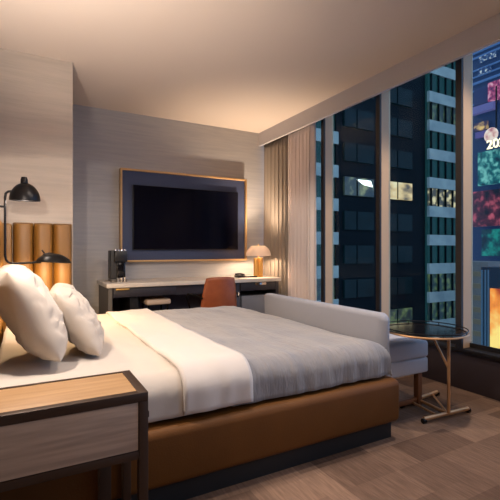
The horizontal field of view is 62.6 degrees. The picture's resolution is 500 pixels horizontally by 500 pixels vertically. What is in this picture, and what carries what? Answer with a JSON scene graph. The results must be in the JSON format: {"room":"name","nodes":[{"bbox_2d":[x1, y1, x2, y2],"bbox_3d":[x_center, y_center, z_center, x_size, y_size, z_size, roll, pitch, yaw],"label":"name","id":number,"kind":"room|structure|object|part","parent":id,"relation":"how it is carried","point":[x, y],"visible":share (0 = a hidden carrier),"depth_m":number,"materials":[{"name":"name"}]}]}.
{"room":"hotel room","nodes":[
{"label":"hotel room","id":0,"kind":"room"},
{"bbox_2d":[0,48,72,285],"bbox_3d":[-2.225,-0.280,3.986,0.826,2.800,1.130,0,0,-29],"label":"wall","id":1,"kind":"structure","parent":0,"point":[36,92],"depth_m":3.56,"materials":[{"name":"paper"}]},
{"bbox_2d":[73,104,263,313],"bbox_3d":[-2.133,-0.280,4.749,5.820,2.800,0.120,0,0,-29],"label":"wall","id":2,"kind":"structure","parent":0,"point":[105,141],"depth_m":5.08,"materials":[{"name":"fabric"}]},
{"bbox_2d":[119,168,246,261],"bbox_3d":[-0.814,-0.420,5.354,1.715,1.130,0.084,0,0,-29],"label":"television","id":3,"kind":"object","parent":2,"relation":"attached to","point":[164,216],"visible":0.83,"depth_m":5.27,"materials":[{"name":"black plastic"}]},
{"bbox_2d":[259,13,499,145],"bbox_3d":[2.188,-1.587,2.184,0.035,0.185,8.530,0,0,-29],"label":"trim","id":4,"kind":"structure","parent":2,"relation":"attached to","point":[486,33],"depth_m":3.69,"materials":[{"name":"grey paint"}]},
{"bbox_2d":[263,135,287,295],"bbox_3d":[0.369,-0.245,5.634,0.091,2.710,0.659,0,0,-29],"label":"drape","id":5,"kind":"object","parent":4,"relation":"hanging from","point":[276,151],"visible":0.65,"depth_m":5.63,"materials":[{"name":"beige fabric"}]},
{"bbox_2d":[288,122,316,300],"bbox_3d":[0.637,-0.245,5.102,0.106,2.710,0.521,0,0,-29],"label":"sheer curtain","id":6,"kind":"object","parent":4,"relation":"hanging from","point":[302,283],"visible":0.77,"depth_m":5.04,"materials":[{"name":"beige fabric"}]},
{"bbox_2d":[0,0,499,132],"bbox_3d":[-0.061,-1.740,0.964,5.820,0.120,8.750,0,0,-29],"label":"ceiling","id":7,"kind":"structure","parent":0,"point":[254,66],"depth_m":3.36,"materials":[{"name":"beige paint"}]},
{"bbox_2d":[187,374,499,499],"bbox_3d":[-0.061,1.180,0.964,5.820,0.120,8.750,0,0,-29],"label":"floor","id":8,"kind":"structure","parent":0,"point":[456,456],"depth_m":2.15,"materials":[{"name":"wood"}]},
{"bbox_2d":[0,370,148,499],"bbox_3d":[-0.639,0.801,1.406,0.520,0.638,0.290,0,0,-29],"label":"nightstand","id":9,"kind":"object","parent":8,"relation":"on","point":[56,429],"visible":1,"depth_m":1.32,"materials":[{"name":"brown wood"}]},
{"bbox_3d":[-0.638,0.596,1.398,0.448,0.162,0.265,0,0,-29],"label":"drawer","id":10,"kind":"part","parent":9,"relation":"part of","materials":[{"name":"grey wood"}]},
{"bbox_3d":[-0.641,0.693,1.405,0.510,0.028,0.286,0,0,-29],"label":"rail","id":11,"kind":"part","parent":9,"relation":"part of","materials":[{"name":"brown metal"}]},
{"bbox_3d":[-0.641,0.498,1.405,0.514,0.032,0.290,0,0,-29],"label":"frame","id":12,"kind":"part","parent":9,"relation":"part of","materials":[{"name":"brown wood"}]},
{"bbox_3d":[-0.565,0.913,1.594,0.045,0.413,0.031,0,0,-29],"label":"leg","id":13,"kind":"part","parent":9,"relation":"part of","materials":[{"name":"brown metal"}]},
{"bbox_3d":[-0.492,0.817,1.634,0.031,0.606,0.031,0,0,-29],"label":"leg","id":14,"kind":"part","parent":9,"relation":"part of","materials":[{"name":"brown wood"}]},
{"bbox_3d":[-0.367,0.817,1.407,0.031,0.606,0.031,0,0,-29],"label":"leg","id":15,"kind":"part","parent":9,"relation":"part of","materials":[{"name":"brown metal"}]},
{"bbox_2d":[140,296,170,309],"bbox_3d":[-1.105,0.838,4.788,0.280,0.565,0.340,0,0,-29],"label":"stool","id":16,"kind":"object","parent":8,"relation":"on","point":[151,300],"visible":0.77,"depth_m":4.68,"materials":[{"name":"beige fabric"}]},
{"bbox_3d":[-1.105,0.588,4.788,0.280,0.065,0.340,0,0,-29],"label":"seat","id":17,"kind":"part","parent":16,"relation":"part of","materials":[{"name":"beige fabric"}]},
{"bbox_2d":[97,275,280,313],"bbox_3d":[-0.703,0.738,5.079,2.155,0.765,0.665,0,0,-29],"label":"desk","id":18,"kind":"object","parent":8,"relation":"on","point":[113,296],"visible":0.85,"depth_m":4.92,"materials":[{"name":"black wood"}]},
{"bbox_3d":[-1.620,0.760,4.594,0.040,0.720,0.635,0,0,-29],"label":"panel","id":19,"kind":"part","parent":18,"relation":"part of","materials":[{"name":"grey wood"}]},
{"bbox_2d":[108,249,126,281],"bbox_3d":[-1.488,0.172,4.639,0.175,0.367,0.272,0,0,-29],"label":"coffee machine","id":20,"kind":"object","parent":18,"relation":"on","point":[117,259],"visible":1,"depth_m":4.58,"materials":[{"name":"grey plastic"}]},
{"bbox_3d":[-1.481,0.223,4.673,0.090,0.174,0.180,0,0,-29],"label":"tank","id":21,"kind":"part","parent":20,"relation":"part of","materials":[{"name":"black plastic"}]},
{"bbox_2d":[108,278,126,281],"bbox_3d":[-1.505,0.340,4.660,0.165,0.030,0.220,0,0,-29],"label":"tray","id":22,"kind":"object","parent":18,"relation":"on","point":[109,279],"depth_m":4.56,"materials":[{"name":"grey metal"}]},
{"bbox_3d":[-1.141,0.455,4.505,0.675,0.100,0.020,0,0,-29],"label":"drawer","id":23,"kind":"part","parent":18,"relation":"part of","materials":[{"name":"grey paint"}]},
{"bbox_3d":[-0.855,0.757,5.357,2.035,0.485,0.030,0,0,-29],"label":"panel","id":24,"kind":"part","parent":18,"relation":"part of","materials":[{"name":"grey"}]},
{"bbox_2d":[234,273,256,277],"bbox_3d":[-0.064,0.326,5.371,0.297,0.057,0.148,0,0,-23],"label":"telephone","id":25,"kind":"object","parent":18,"relation":"on","point":[239,275],"visible":0.96,"depth_m":5.31,"materials":[{"name":"black plastic"}]},
{"bbox_3d":[-0.039,0.772,5.454,0.450,0.395,0.565,0,0,-29],"label":"cabinet drawer","id":26,"kind":"part","parent":18,"relation":"part of","materials":[{"name":"grey wood"}]},
{"bbox_3d":[0.104,0.455,5.187,0.505,0.100,0.020,0,0,-29],"label":"drawer","id":27,"kind":"part","parent":18,"relation":"part of","materials":[{"name":"grey paint"}]},
{"bbox_2d":[246,244,270,276],"bbox_3d":[0.110,0.140,5.441,0.330,0.430,0.330,0,0,-29],"label":"table lamp","id":28,"kind":"object","parent":18,"relation":"on","point":[258,250],"visible":0.96,"depth_m":5.37,"materials":[{"name":"gold metal"}]},
{"bbox_3d":[0.110,0.010,5.441,0.330,0.133,0.330,0,0,-29],"label":"lamp shade","id":29,"kind":"part","parent":28,"relation":"part of","materials":[{"name":"beige fabric"}]},
{"bbox_3d":[0.130,0.425,5.176,0.160,0.030,0.025,0,0,-29],"label":"handle","id":30,"kind":"part","parent":18,"relation":"part of","materials":[{"name":"silver metal"}]},
{"bbox_3d":[0.200,0.760,5.590,0.040,0.720,0.635,0,0,-29],"label":"panel","id":31,"kind":"part","parent":18,"relation":"part of","materials":[{"name":"grey paint"}]},
{"bbox_2d":[0,375,398,499],"bbox_3d":[-0.530,0.848,2.868,2.085,0.545,2.140,0,0,-29],"label":"bed","id":32,"kind":"object","parent":8,"relation":"on","point":[192,455],"visible":0.2,"depth_m":1.95,"materials":[{"name":"leather"}]},
{"bbox_2d":[0,308,253,422],"bbox_3d":[-0.959,0.630,2.633,1.096,0.221,2.100,0,0,-29],"label":"sheet","id":33,"kind":"object","parent":32,"relation":"on","point":[183,372],"visible":0.64,"depth_m":1.97,"materials":[{"name":"beige fabric"}]},
{"bbox_2d":[0,264,67,360],"bbox_3d":[-1.113,0.295,2.070,0.329,0.444,0.704,0,0,-32],"label":"pillow","id":34,"kind":"object","parent":33,"relation":"on","point":[28,308],"visible":1,"depth_m":1.79,"materials":[{"name":"beige fabric"}]},
{"bbox_2d":[50,283,103,355],"bbox_3d":[-0.971,0.371,2.296,0.289,0.360,0.612,0,0,-23],"label":"pillow","id":35,"kind":"object","parent":33,"relation":"on","point":[85,331],"visible":0.87,"depth_m":2.05,"materials":[{"name":"beige fabric"}]},
{"bbox_2d":[153,306,391,406],"bbox_3d":[-0.108,0.650,3.099,1.076,0.207,2.062,0,0,-29],"label":"blanket","id":36,"kind":"object","parent":32,"relation":"on","point":[285,357],"visible":0.9,"depth_m":2.39,"materials":[{"name":"grey fabric"}]},
{"bbox_2d":[186,277,238,308],"bbox_3d":[-0.405,0.705,4.572,0.532,0.835,0.470,0,0,-29],"label":"desk chair","id":37,"kind":"object","parent":8,"relation":"on","point":[217,291],"visible":0.62,"depth_m":4.37,"materials":[{"name":"leather"}]},
{"bbox_3d":[-0.606,0.579,4.459,0.071,0.209,0.377,0,0,-29],"label":"armrest","id":38,"kind":"part","parent":37,"relation":"part of","materials":[{"name":"black metal"}]},
{"bbox_3d":[-0.321,0.494,4.419,0.444,0.413,0.120,0,0,-29],"label":"backrest","id":39,"kind":"part","parent":37,"relation":"part of","materials":[{"name":"leather"}]},
{"bbox_2d":[265,293,427,406],"bbox_3d":[0.729,0.762,3.386,0.608,0.715,1.520,0,0,-29],"label":"sofa","id":40,"kind":"object","parent":8,"relation":"on","point":[408,355],"visible":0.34,"depth_m":2.93,"materials":[{"name":"grey fabric"}]},
{"bbox_3d":[0.518,0.613,3.242,0.098,0.415,1.470,0,0,-29],"label":"backrest","id":41,"kind":"part","parent":40,"relation":"part of","materials":[{"name":"grey fabric"}]},
{"bbox_3d":[0.743,0.830,3.468,0.507,0.110,1.382,0,0,-29],"label":"seat","id":42,"kind":"part","parent":40,"relation":"part of","materials":[{"name":"grey fabric"}]},
{"bbox_2d":[389,333,427,362],"bbox_3d":[0.743,0.715,3.468,0.507,0.120,1.390,0,0,-29],"label":"seat cushion","id":43,"kind":"object","parent":40,"relation":"on","point":[401,349],"depth_m":2.91,"materials":[{"name":"grey fabric"}]},
{"bbox_3d":[1.218,1.000,2.982,0.042,0.240,0.042,0,0,-29],"label":"leg","id":44,"kind":"part","parent":40,"relation":"part of","materials":[{"name":"brown wood"}]},
{"bbox_2d":[389,320,470,423],"bbox_3d":[1.246,0.818,2.803,0.707,0.603,0.538,0,0,-29],"label":"side table","id":45,"kind":"object","parent":8,"relation":"on","point":[427,331],"visible":0.81,"depth_m":2.73,"materials":[{"name":"black"}]},
{"bbox_3d":[1.197,1.092,2.838,0.018,0.017,0.272,0,0,-17],"label":"cross rail","id":46,"kind":"part","parent":45,"relation":"part of","materials":[{"name":"gold metal"}]},
{"bbox_3d":[1.173,0.520,2.762,0.531,0.007,0.531,0,0,-29],"label":"gallery rail","id":47,"kind":"part","parent":45,"relation":"part of","materials":[{"name":"black metal"}]},
{"bbox_3d":[1.258,1.092,3.038,0.436,0.026,0.027,0,0,-34],"label":"foot rail","id":48,"kind":"part","parent":45,"relation":"part of","materials":[{"name":"gold metal"}]},
{"bbox_3d":[1.271,1.092,2.880,0.022,0.021,0.283,0,0,-20],"label":"cross rail","id":49,"kind":"part","parent":45,"relation":"part of","materials":[{"name":"gold metal"}]},
{"bbox_3d":[1.313,1.092,2.744,0.417,0.026,0.027,0,0,-25],"label":"foot rail","id":50,"kind":"part","parent":45,"relation":"part of","materials":[{"name":"gold metal"}]},
{"bbox_3d":[1.323,0.818,2.737,0.020,0.544,0.021,0,0,-29],"label":"post","id":51,"kind":"part","parent":45,"relation":"part of","materials":[{"name":"gold metal"}]},
{"bbox_2d":[422,345,499,400],"bbox_3d":[2.383,0.970,2.291,0.220,0.300,8.530,0,0,-29],"label":"wall","id":52,"kind":"structure","parent":0,"point":[471,373],"depth_m":3.26,"materials":[{"name":"black paint"}]},
{"bbox_2d":[321,118,324,301],"bbox_3d":[0.856,-0.448,4.811,0.022,2.465,0.053,0,0,-29],"label":"trim","id":53,"kind":"structure","parent":52,"relation":"attached to","point":[322,120],"depth_m":4.79,"materials":[{"name":"black metal"}]},
{"bbox_2d":[325,115,332,303],"bbox_3d":[0.919,-0.448,4.841,0.118,2.465,0.050,0,0,-29],"label":"trim","id":54,"kind":"structure","parent":52,"relation":"attached to","point":[329,120],"depth_m":4.82,"materials":[{"name":"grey metal"}]},
{"bbox_2d":[376,94,380,311],"bbox_3d":[1.269,-0.448,4.056,0.022,2.465,0.053,0,0,-29],"label":"trim","id":55,"kind":"structure","parent":52,"relation":"attached to","point":[378,97],"depth_m":4.04,"materials":[{"name":"black metal"}]},
{"bbox_2d":[381,90,389,323],"bbox_3d":[1.332,-0.448,4.087,0.118,2.465,0.050,0,0,-29],"label":"trim","id":56,"kind":"structure","parent":52,"relation":"attached to","point":[385,97],"depth_m":4.06,"materials":[{"name":"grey metal"}]},
{"bbox_2d":[455,58,462,348],"bbox_3d":[1.682,-0.448,3.302,0.022,2.465,0.053,0,0,-29],"label":"trim","id":57,"kind":"structure","parent":52,"relation":"attached to","point":[458,63],"depth_m":3.29,"materials":[{"name":"black metal"}]},
{"bbox_2d":[422,339,499,360],"bbox_3d":[2.374,0.802,2.286,0.240,0.035,8.530,0,0,-29],"label":"window sill","id":58,"kind":"structure","parent":52,"relation":"on","point":[472,351],"depth_m":3.24,"materials":[{"name":"black"}]},
{"bbox_2d":[463,53,472,347],"bbox_3d":[1.745,-0.448,3.332,0.118,2.465,0.050,0,0,-29],"label":"trim","id":59,"kind":"structure","parent":52,"relation":"attached to","point":[467,60],"depth_m":3.31,"materials":[{"name":"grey metal"}]},
{"bbox_2d":[470,343,499,353],"bbox_3d":[1.981,-0.448,2.972,0.030,2.465,0.810,0,0,-29],"label":"window","id":60,"kind":"structure","parent":52,"relation":"in","point":[472,345],"depth_m":3.21,"materials":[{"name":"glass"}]},
{"bbox_3d":[-1.496,-0.280,2.003,0.200,2.800,3.050,0,0,-29],"label":"wall","id":61,"kind":"structure","parent":0,"visible":0},
{"bbox_2d":[0,177,70,263],"bbox_3d":[-1.611,-0.215,3.006,0.562,0.643,0.224,0,0,-29],"label":"wall lamp","id":62,"kind":"object","parent":61,"relation":"attached to","point":[24,191],"visible":0.99,"depth_m":2.95,"materials":[{"name":"black metal"}]},
{"bbox_3d":[-1.655,-0.164,2.993,0.238,0.539,0.017,0,0,-29],"label":"stem","id":63,"kind":"part","parent":62,"relation":"part of","materials":[{"name":"black metal"}]},
{"bbox_2d":[20,177,27,182],"bbox_3d":[-1.647,-0.509,2.997,0.048,0.055,0.048,0,0,-29],"label":"socket","id":64,"kind":"object","parent":62,"relation":"attached to","point":[23,179],"depth_m":2.98,"materials":[{"name":"black metal"}]},
{"bbox_3d":[-1.642,-0.421,3.000,0.204,0.136,0.204,0,0,-29],"label":"lamp shade","id":65,"kind":"part","parent":62,"relation":"part of","materials":[{"name":"black metal"}]},
{"bbox_3d":[-1.472,0.063,3.082,0.246,0.076,0.224,0,0,-29],"label":"lamp shade","id":66,"kind":"part","parent":62,"relation":"part of","materials":[{"name":"black metal"}]},
{"bbox_2d":[0,220,71,346],"bbox_3d":[-1.284,0.370,2.470,0.610,1.200,2.424,0,0,-29],"label":"headboard","id":67,"kind":"object","parent":61,"relation":"attached to","point":[29,239],"visible":0.47,"depth_m":3.49,"materials":[{"name":"brown leather"}]},
{"bbox_3d":[-2.041,0.375,3.374,0.150,1.190,0.110,0,0,-29],"label":"corner post","id":68,"kind":"part","parent":67,"relation":"part of","materials":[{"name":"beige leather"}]},
{"label":"outside","id":69,"kind":"structure","parent":0,"visible":0},
{"bbox_3d":[37.992,46.620,49.301,106.000,1.000,170.000,0,0,-29],"label":"ground","id":70,"kind":"structure","parent":69,"visible":0},
{"bbox_2d":[316,113,338,304],"bbox_3d":[0.008,-6.380,43.298,13.700,105.000,12.050,0,0,-29],"label":"striped tower","id":71,"kind":"structure","parent":70,"relation":"on","point":[318,123],"depth_m":40.98,"materials":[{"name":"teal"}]},
{"bbox_2d":[337,74,424,323],"bbox_3d":[11.802,-6.380,50.285,13.800,105.000,12.320,0,0,-29],"label":"tower","id":72,"kind":"structure","parent":70,"relation":"on","point":[356,124],"depth_m":45.67,"materials":[{"name":"black glass"}]},
{"bbox_2d":[356,179,372,186],"bbox_3d":[12.151,-7.050,43.505,2.300,0.650,0.050,0,0,-29],"label":"ceiling lamp","id":73,"kind":"object","parent":72,"relation":"attached to","point":[359,182],"depth_m":43.45,"materials":[{"name":"white"}]},
{"bbox_2d":[425,61,454,326],"bbox_3d":[21.108,-6.380,54.850,7.010,105.000,12.050,0,0,-29],"label":"striped tower","id":74,"kind":"structure","parent":70,"relation":"on","point":[440,82],"depth_m":48.89,"materials":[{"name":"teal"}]},
{"bbox_2d":[473,42,499,260],"bbox_3d":[41.167,-11.380,60.160,14.000,115.000,26.000,0,0,-29],"label":"tower","id":75,"kind":"structure","parent":70,"relation":"on","point":[486,61],"depth_m":60.70,"materials":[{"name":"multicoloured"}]},
{"bbox_3d":[34.854,-23.075,61.696,0.400,2.397,2.308,0,0,-29],"label":"dark panel","id":76,"kind":"part","parent":75,"relation":"part of","materials":[{"name":"blue glass"}]},
{"bbox_2d":[473,261,499,344],"bbox_3d":[30.482,23.818,54.481,6.200,44.603,5.700,0,0,-29],"label":"building","id":77,"kind":"structure","parent":70,"relation":"on","point":[477,265],"depth_m":51.68,"materials":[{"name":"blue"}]},
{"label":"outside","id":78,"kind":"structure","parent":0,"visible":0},
{"bbox_2d":[481,267,499,348],"bbox_3d":[27.944,9.823,43.812,3.300,15.884,5.114,0,0,-29],"label":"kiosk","id":79,"kind":"object","parent":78,"point":[490,276],"visible":0.64,"depth_m":44.30,"materials":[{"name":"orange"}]}
]}

